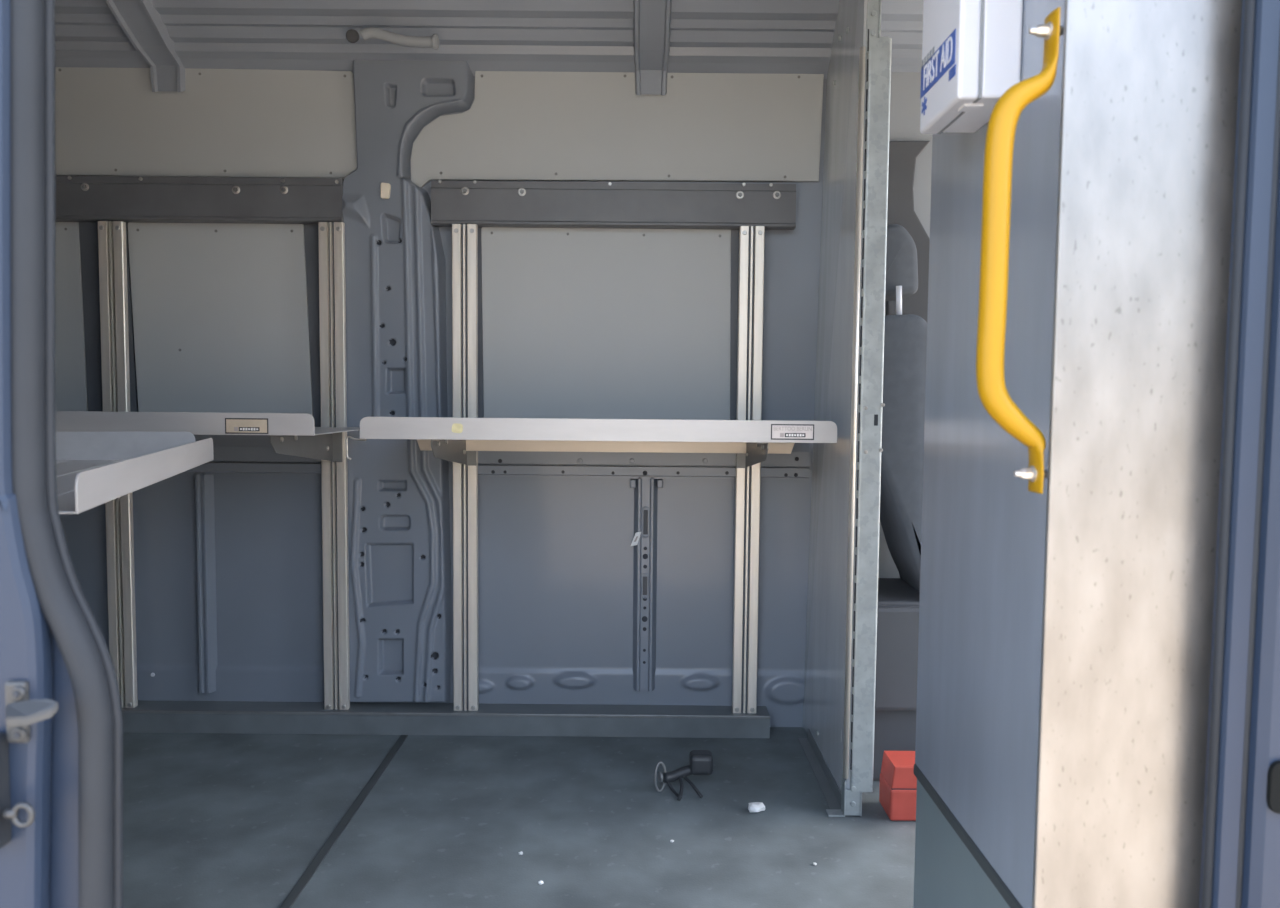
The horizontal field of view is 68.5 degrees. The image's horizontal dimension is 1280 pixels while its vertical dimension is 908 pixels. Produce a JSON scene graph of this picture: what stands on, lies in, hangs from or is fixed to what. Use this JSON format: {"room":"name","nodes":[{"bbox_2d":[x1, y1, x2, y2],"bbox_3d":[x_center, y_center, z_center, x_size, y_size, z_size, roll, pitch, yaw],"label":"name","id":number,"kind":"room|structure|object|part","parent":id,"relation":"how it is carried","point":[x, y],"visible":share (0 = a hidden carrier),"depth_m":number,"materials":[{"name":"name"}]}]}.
{"room":"vehicle interior","nodes":[
{"label":"vehicle interior","id":0,"kind":"room"},
{"bbox_2d":[0,0,122,907],"bbox_3d":[-1.371,0.148,0.869,1.860,2.630,0.165,1,4,0],"label":"door frame","id":1,"kind":"structure","parent":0,"point":[70,768],"depth_m":0.79,"materials":[{"name":"metal"}]},
{"bbox_2d":[0,732,34,848],"bbox_3d":[-0.525,0.282,0.784,0.045,0.097,0.028,1,4,0],"label":"door stop","id":2,"kind":"object","parent":1,"relation":"attached to","point":[7,813],"visible":1,"depth_m":0.78,"materials":[{"name":"metal"}]},
{"bbox_2d":[5,680,57,742],"bbox_3d":[-0.507,0.217,0.773,0.057,0.053,0.026,2,4,28],"label":"latch","id":3,"kind":"object","parent":1,"relation":"in","point":[21,712],"depth_m":0.78,"materials":[{"name":"metal"}]},
{"bbox_3d":[-0.521,0.216,0.788,0.018,0.053,0.007,1,4,0],"label":"plate","id":4,"kind":"part","parent":3,"relation":"part of","materials":[{"name":"metal"}]},
{"bbox_2d":[56,432,213,513],"bbox_3d":[-1.005,0.013,1.416,0.526,0.058,0.883,0,4,-15],"label":"shelf","id":5,"kind":"object","parent":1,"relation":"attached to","point":[93,469],"visible":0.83,"depth_m":1.63,"materials":[{"name":"metal"}]},
{"bbox_2d":[55,0,923,94],"bbox_3d":[-0.040,-1.065,1.586,4.500,0.334,2.020,1,4,0],"label":"ceiling","id":6,"kind":"structure","parent":0,"point":[651,39],"depth_m":2.43,"materials":[{"name":"paint"}]},
{"bbox_2d":[59,60,932,726],"bbox_3d":[-0.050,0.016,2.606,4.500,2.700,0.120,1,4,0],"label":"wall","id":7,"kind":"structure","parent":0,"point":[228,566],"depth_m":2.61,"materials":[{"name":"metal"}]},
{"bbox_2d":[55,222,87,410],"bbox_3d":[-1.724,-0.332,2.580,0.408,0.612,0.018,1,4,0],"label":"panel","id":8,"kind":"object","parent":7,"relation":"attached to","point":[70,360],"visible":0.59,"depth_m":2.57,"materials":[{"name":"metal"}]},
{"bbox_2d":[79,222,102,410],"bbox_3d":[-1.495,-0.328,2.582,0.068,0.608,0.012,1,4,0],"label":"strip","id":9,"kind":"object","parent":7,"relation":"attached to","point":[88,231],"visible":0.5,"depth_m":2.57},
{"bbox_2d":[98,221,137,707],"bbox_3d":[-1.416,0.043,2.548,0.066,1.328,0.022,1,4,0],"label":"upright","id":10,"kind":"object","parent":7,"relation":"attached to","point":[111,235],"visible":0.7,"depth_m":2.54,"materials":[{"name":"metal"}]},
{"bbox_2d":[126,222,137,411],"bbox_3d":[-1.405,-0.328,2.582,0.047,0.608,0.012,1,4,0],"label":"strip","id":11,"kind":"object","parent":7,"relation":"attached to","point":[132,365],"visible":0.21,"depth_m":2.58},
{"bbox_2d":[55,176,343,223],"bbox_3d":[-1.361,-0.685,2.528,1.128,0.116,0.045,1,4,0],"label":"rail","id":12,"kind":"object","parent":7,"relation":"attached to","point":[130,199],"visible":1,"depth_m":2.51,"materials":[{"name":"metal"}]},
{"bbox_2d":[55,67,356,178],"bbox_3d":[-1.329,-0.899,2.544,1.131,0.292,0.018,1,4,0],"label":"panel","id":13,"kind":"object","parent":7,"relation":"attached to","point":[109,121],"visible":0.77,"depth_m":2.54,"materials":[{"name":"metal"}]},
{"bbox_2d":[127,223,313,417],"bbox_3d":[-1.146,-0.328,2.580,0.500,0.605,0.018,1,4,0],"label":"panel","id":14,"kind":"object","parent":7,"relation":"attached to","point":[220,310],"visible":0.72,"depth_m":2.57,"materials":[{"name":"metal"}]},
{"bbox_3d":[-1.566,-0.011,2.582,1.468,0.129,0.057,1,4,0],"label":"belt rail","id":15,"kind":"part","parent":7,"relation":"part of","materials":[{"name":"metal"}]},
{"bbox_2d":[304,224,320,426],"bbox_3d":[-0.885,-0.326,2.582,0.064,0.602,0.012,1,4,0],"label":"strip","id":16,"kind":"object","parent":7,"relation":"attached to","point":[310,230],"visible":0.43,"depth_m":2.57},
{"bbox_2d":[318,222,349,709],"bbox_3d":[-0.829,0.047,2.548,0.066,1.331,0.022,1,4,0],"label":"upright","id":17,"kind":"object","parent":7,"relation":"attached to","point":[331,236],"visible":0.98,"depth_m":2.54,"materials":[{"name":"metal"}]},
{"bbox_2d":[55,411,359,435],"bbox_3d":[-1.233,-0.081,2.295,1.030,0.055,0.450,1,4,0],"label":"wall shelf","id":18,"kind":"object","parent":17,"relation":"on","point":[196,423],"visible":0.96,"depth_m":2.07,"materials":[{"name":"metal"}]},
{"bbox_2d":[315,427,359,434],"bbox_3d":[-1.234,-0.060,2.299,1.030,0.002,0.445,1,4,0],"label":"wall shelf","id":19,"kind":"object","parent":18,"relation":"on","point":[318,430],"depth_m":2.36,"materials":[{"name":"metal"}]},
{"bbox_2d":[270,432,342,461],"bbox_3d":[-0.819,-0.010,2.323,0.032,0.090,0.427,1,4,0],"label":"shelf bracket","id":20,"kind":"object","parent":17,"relation":"attached to","point":[328,447],"visible":0.83,"depth_m":2.37,"materials":[{"name":"metal"}]},
{"bbox_2d":[380,183,390,198],"bbox_3d":[-0.681,-0.705,2.518,0.026,0.041,0.014,1,4,0],"label":"pad","id":21,"kind":"object","parent":7,"relation":"attached to","point":[385,187],"visible":1,"depth_m":2.51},
{"bbox_2d":[122,700,769,737],"bbox_3d":[-0.976,0.728,2.604,2.660,0.062,0.098,1,4,0],"label":"trim","id":22,"kind":"structure","parent":7,"relation":"attached to","point":[150,716],"depth_m":2.56,"materials":[{"name":"metal"}]},
{"bbox_2d":[452,224,478,710],"bbox_3d":[-0.474,0.051,2.548,0.066,1.328,0.022,1,4,0],"label":"upright","id":23,"kind":"object","parent":7,"relation":"attached to","point":[464,237],"visible":0.94,"depth_m":2.54,"materials":[{"name":"metal"}]},
{"bbox_2d":[431,440,475,465],"bbox_3d":[-0.458,0.000,2.323,0.032,0.090,0.427,1,4,0],"label":"shelf bracket","id":24,"kind":"object","parent":23,"relation":"attached to","point":[449,450],"visible":0.81,"depth_m":2.36,"materials":[{"name":"metal"}]},
{"bbox_2d":[478,227,483,417],"bbox_3d":[-0.444,-0.322,2.582,0.032,0.600,0.012,1,4,0],"label":"strip","id":25,"kind":"object","parent":7,"relation":"attached to","point":[480,330],"visible":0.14,"depth_m":2.58,"materials":[{"name":"grey metal"}]},
{"bbox_2d":[360,417,836,453],"bbox_3d":[-0.092,-0.041,2.297,1.053,0.101,0.450,1,4,0],"label":"wall shelf","id":26,"kind":"object","parent":7,"relation":"attached to","point":[480,434],"visible":1,"depth_m":2.07,"materials":[{"name":"metal"}]},
{"bbox_2d":[346,436,365,459],"bbox_3d":[-0.634,-0.014,2.099,0.045,0.054,0.004,1,4,0],"label":"hook","id":27,"kind":"object","parent":26,"relation":"attached to","point":[347,437],"visible":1,"depth_m":2.10,"materials":[{"name":"metal"}]},
{"bbox_2d":[481,227,730,419],"bbox_3d":[-0.092,-0.319,2.580,0.685,0.599,0.018,1,4,0],"label":"panel","id":28,"kind":"object","parent":7,"relation":"attached to","point":[578,323],"visible":0.74,"depth_m":2.57,"materials":[{"name":"metal"}]},
{"bbox_2d":[431,180,795,229],"bbox_3d":[-0.071,-0.671,2.528,0.976,0.119,0.045,1,4,0],"label":"rail","id":29,"kind":"object","parent":7,"relation":"attached to","point":[504,204],"visible":1,"depth_m":2.51,"materials":[{"name":"metal"}]},
{"bbox_2d":[411,71,823,187],"bbox_3d":[-0.063,-0.871,2.545,1.114,0.320,0.018,1,4,0],"label":"panel","id":30,"kind":"object","parent":7,"relation":"attached to","point":[518,125],"visible":0.98,"depth_m":2.54,"materials":[{"name":"metal"}]},
{"bbox_3d":[-0.025,0.003,2.580,0.971,0.129,0.060,1,4,0],"label":"belt rail","id":31,"kind":"part","parent":7,"relation":"part of","materials":[{"name":"metal"}]},
{"bbox_2d":[631,532,640,545],"bbox_3d":[-0.011,0.234,2.588,0.030,0.040,0.006,1,4,0],"label":"paper tag","id":32,"kind":"object","parent":7,"relation":"attached to","point":[637,534],"visible":1,"depth_m":2.58,"materials":[{"name":"white paper"}]},
{"bbox_2d":[730,230,738,419],"bbox_3d":[0.262,-0.319,2.582,0.034,0.594,0.012,1,4,0],"label":"strip","id":33,"kind":"object","parent":7,"relation":"attached to","point":[734,233],"visible":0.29,"depth_m":2.57,"materials":[{"name":"grey metal"}]},
{"bbox_2d":[732,226,764,712],"bbox_3d":[0.293,0.056,2.548,0.066,1.328,0.022,1,4,0],"label":"upright","id":34,"kind":"object","parent":7,"relation":"attached to","point":[751,239],"visible":0.96,"depth_m":2.54,"materials":[{"name":"metal"}]},
{"bbox_2d":[736,442,767,467],"bbox_3d":[0.276,0.006,2.323,0.032,0.090,0.427,1,4,0],"label":"shelf bracket","id":35,"kind":"object","parent":34,"relation":"attached to","point":[756,452],"visible":0.84,"depth_m":2.38,"materials":[{"name":"metal"}]},
{"bbox_3d":[0.286,0.006,2.323,0.002,0.090,0.427,1,4,0],"label":"arm plate","id":36,"kind":"part","parent":35,"relation":"part of","materials":[{"name":"metal"}]},
{"bbox_3d":[0.739,-0.587,2.536,0.190,0.501,0.027,1,4,0],"label":"pillar trim","id":37,"kind":"part","parent":7,"relation":"part of","materials":[{"name":"grey plastic"}]},
{"bbox_2d":[123,727,915,907],"bbox_3d":[-0.058,0.853,1.697,4.500,0.063,2.040,1,4,0],"label":"floor","id":38,"kind":"structure","parent":0,"point":[211,820],"depth_m":2.02,"materials":[{"name":"rubber"}]},
{"bbox_2d":[654,750,712,800],"bbox_3d":[0.114,0.752,2.202,0.148,0.085,0.089,-1,4,-28],"label":"fitting","id":39,"kind":"object","parent":38,"relation":"on","point":[700,761],"visible":1,"depth_m":2.21,"materials":[{"name":"metal"}]},
{"bbox_2d":[654,761,665,791],"bbox_3d":[0.047,0.756,2.204,0.022,0.074,0.027,2,4,25],"label":"washer","id":40,"kind":"object","parent":39,"relation":"in","point":[661,777],"depth_m":2.20,"materials":[{"name":"metal"}]},
{"bbox_3d":[0.102,0.751,2.221,0.099,0.039,0.027,-1,4,-18],"label":"stem","id":41,"kind":"part","parent":39,"relation":"part of","materials":[{"name":"black plastic"}]},
{"bbox_3d":[0.145,0.733,2.233,0.055,0.050,0.050,1,4,0],"label":"knob","id":42,"kind":"part","parent":39,"relation":"part of","materials":[{"name":"black plastic"}]},
{"bbox_2d":[748,802,764,811],"bbox_3d":[0.261,0.791,2.101,0.040,0.021,0.039,1,4,0],"label":"scrap","id":43,"kind":"object","parent":38,"relation":"on","point":[754,806],"visible":1,"depth_m":2.09,"materials":[{"name":"white paper"}]},
{"bbox_2d":[798,0,866,808],"bbox_3d":[0.476,-0.210,2.310,0.074,1.996,0.557,1,4,0],"label":"partition wall","id":44,"kind":"structure","parent":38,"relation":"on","point":[825,650],"depth_m":2.26,"materials":[{"name":"metal"}]},
{"bbox_2d":[826,0,891,816],"bbox_3d":[0.477,-0.194,2.038,0.102,2.000,0.048,1,4,0],"label":"post","id":45,"kind":"object","parent":38,"relation":"on","point":[878,49],"visible":1,"depth_m":2.02,"materials":[{"name":"metal"}]},
{"bbox_2d":[879,751,916,820],"bbox_3d":[0.609,0.742,2.108,0.120,0.122,0.100,1,4,0],"label":"container","id":46,"kind":"object","parent":38,"relation":"on","point":[898,782],"visible":0.49,"depth_m":2.06,"materials":[{"name":"plastic"}]},
{"bbox_2d":[879,773,916,820],"bbox_3d":[0.609,0.768,2.109,0.120,0.071,0.100,1,4,0],"label":"tub","id":47,"kind":"object","parent":46,"relation":"in","point":[898,799],"depth_m":2.06,"materials":[{"name":"red plastic"}]},
{"bbox_3d":[0.609,0.706,2.105,0.116,0.050,0.096,1,4,0],"label":"lid","id":48,"kind":"part","parent":46,"relation":"part of","materials":[{"name":"red plastic"}]},
{"bbox_2d":[873,224,926,779],"bbox_3d":[0.667,0.116,2.362,0.272,1.342,0.340,1,4,0],"label":"seat","id":49,"kind":"object","parent":38,"relation":"on","point":[905,336],"visible":0.43,"depth_m":2.21,"materials":[{"name":"fabric"}]},
{"bbox_3d":[0.658,0.474,2.384,0.227,0.250,0.340,1,4,0],"label":"seat","id":50,"kind":"part","parent":49,"relation":"part of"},
{"bbox_3d":[0.615,-0.361,2.231,0.015,0.076,0.014,1,4,0],"label":"headrest post","id":51,"kind":"part","parent":49,"relation":"part of","materials":[{"name":"silver metal"}]},
{"bbox_3d":[0.630,0.020,2.345,0.195,0.711,0.280,1,4,0],"label":"backrest","id":52,"kind":"part","parent":49,"relation":"part of","materials":[{"name":"fabric"}]},
{"bbox_2d":[913,0,1064,907],"bbox_3d":[0.471,-0.146,1.258,0.015,1.998,0.550,1,4,0],"label":"partition panel","id":53,"kind":"object","parent":38,"relation":"on","point":[983,533],"visible":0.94,"depth_m":1.28,"materials":[{"name":"metal"}]},
{"bbox_3d":[0.466,0.694,1.310,0.006,0.314,0.549,1,4,0],"label":"kick panel","id":54,"kind":"part","parent":53,"relation":"part of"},
{"bbox_2d":[920,0,1022,133],"bbox_3d":[0.430,-0.547,1.229,0.079,0.218,0.162,1,4,0],"label":"box","id":55,"kind":"object","parent":53,"relation":"attached to","point":[971,49],"visible":1,"depth_m":1.16,"materials":[{"name":"white plastic"}]},
{"bbox_2d":[921,46,934,67],"bbox_3d":[0.391,-0.537,1.278,0.001,0.013,0.056,1,4,0],"label":"print","id":56,"kind":"object","parent":55,"relation":"on","point":[928,53],"depth_m":1.27},
{"bbox_3d":[0.405,-0.549,1.229,0.027,0.215,0.162,1,4,0],"label":"lid","id":57,"kind":"part","parent":55,"relation":"part of","materials":[{"name":"white plastic"}]},
{"bbox_2d":[1199,0,1279,907],"bbox_3d":[1.083,0.143,0.915,1.032,2.580,0.051,1,4,0],"label":"door frame","id":58,"kind":"structure","parent":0,"point":[1240,859],"depth_m":0.90,"materials":[{"name":"metal"}]},
{"bbox_2d":[976,0,1242,907],"bbox_3d":[0.474,0.139,0.969,0.266,2.570,0.043,1,4,0],"label":"post","id":59,"kind":"object","parent":58,"relation":"attached to","point":[1149,101],"depth_m":0.94,"materials":[{"name":"metal"}]},
{"bbox_3d":[0.382,-0.200,0.951,0.075,0.478,0.034,1,4,0],"label":"grab handle","id":60,"kind":"part","parent":59,"relation":"part of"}
]}

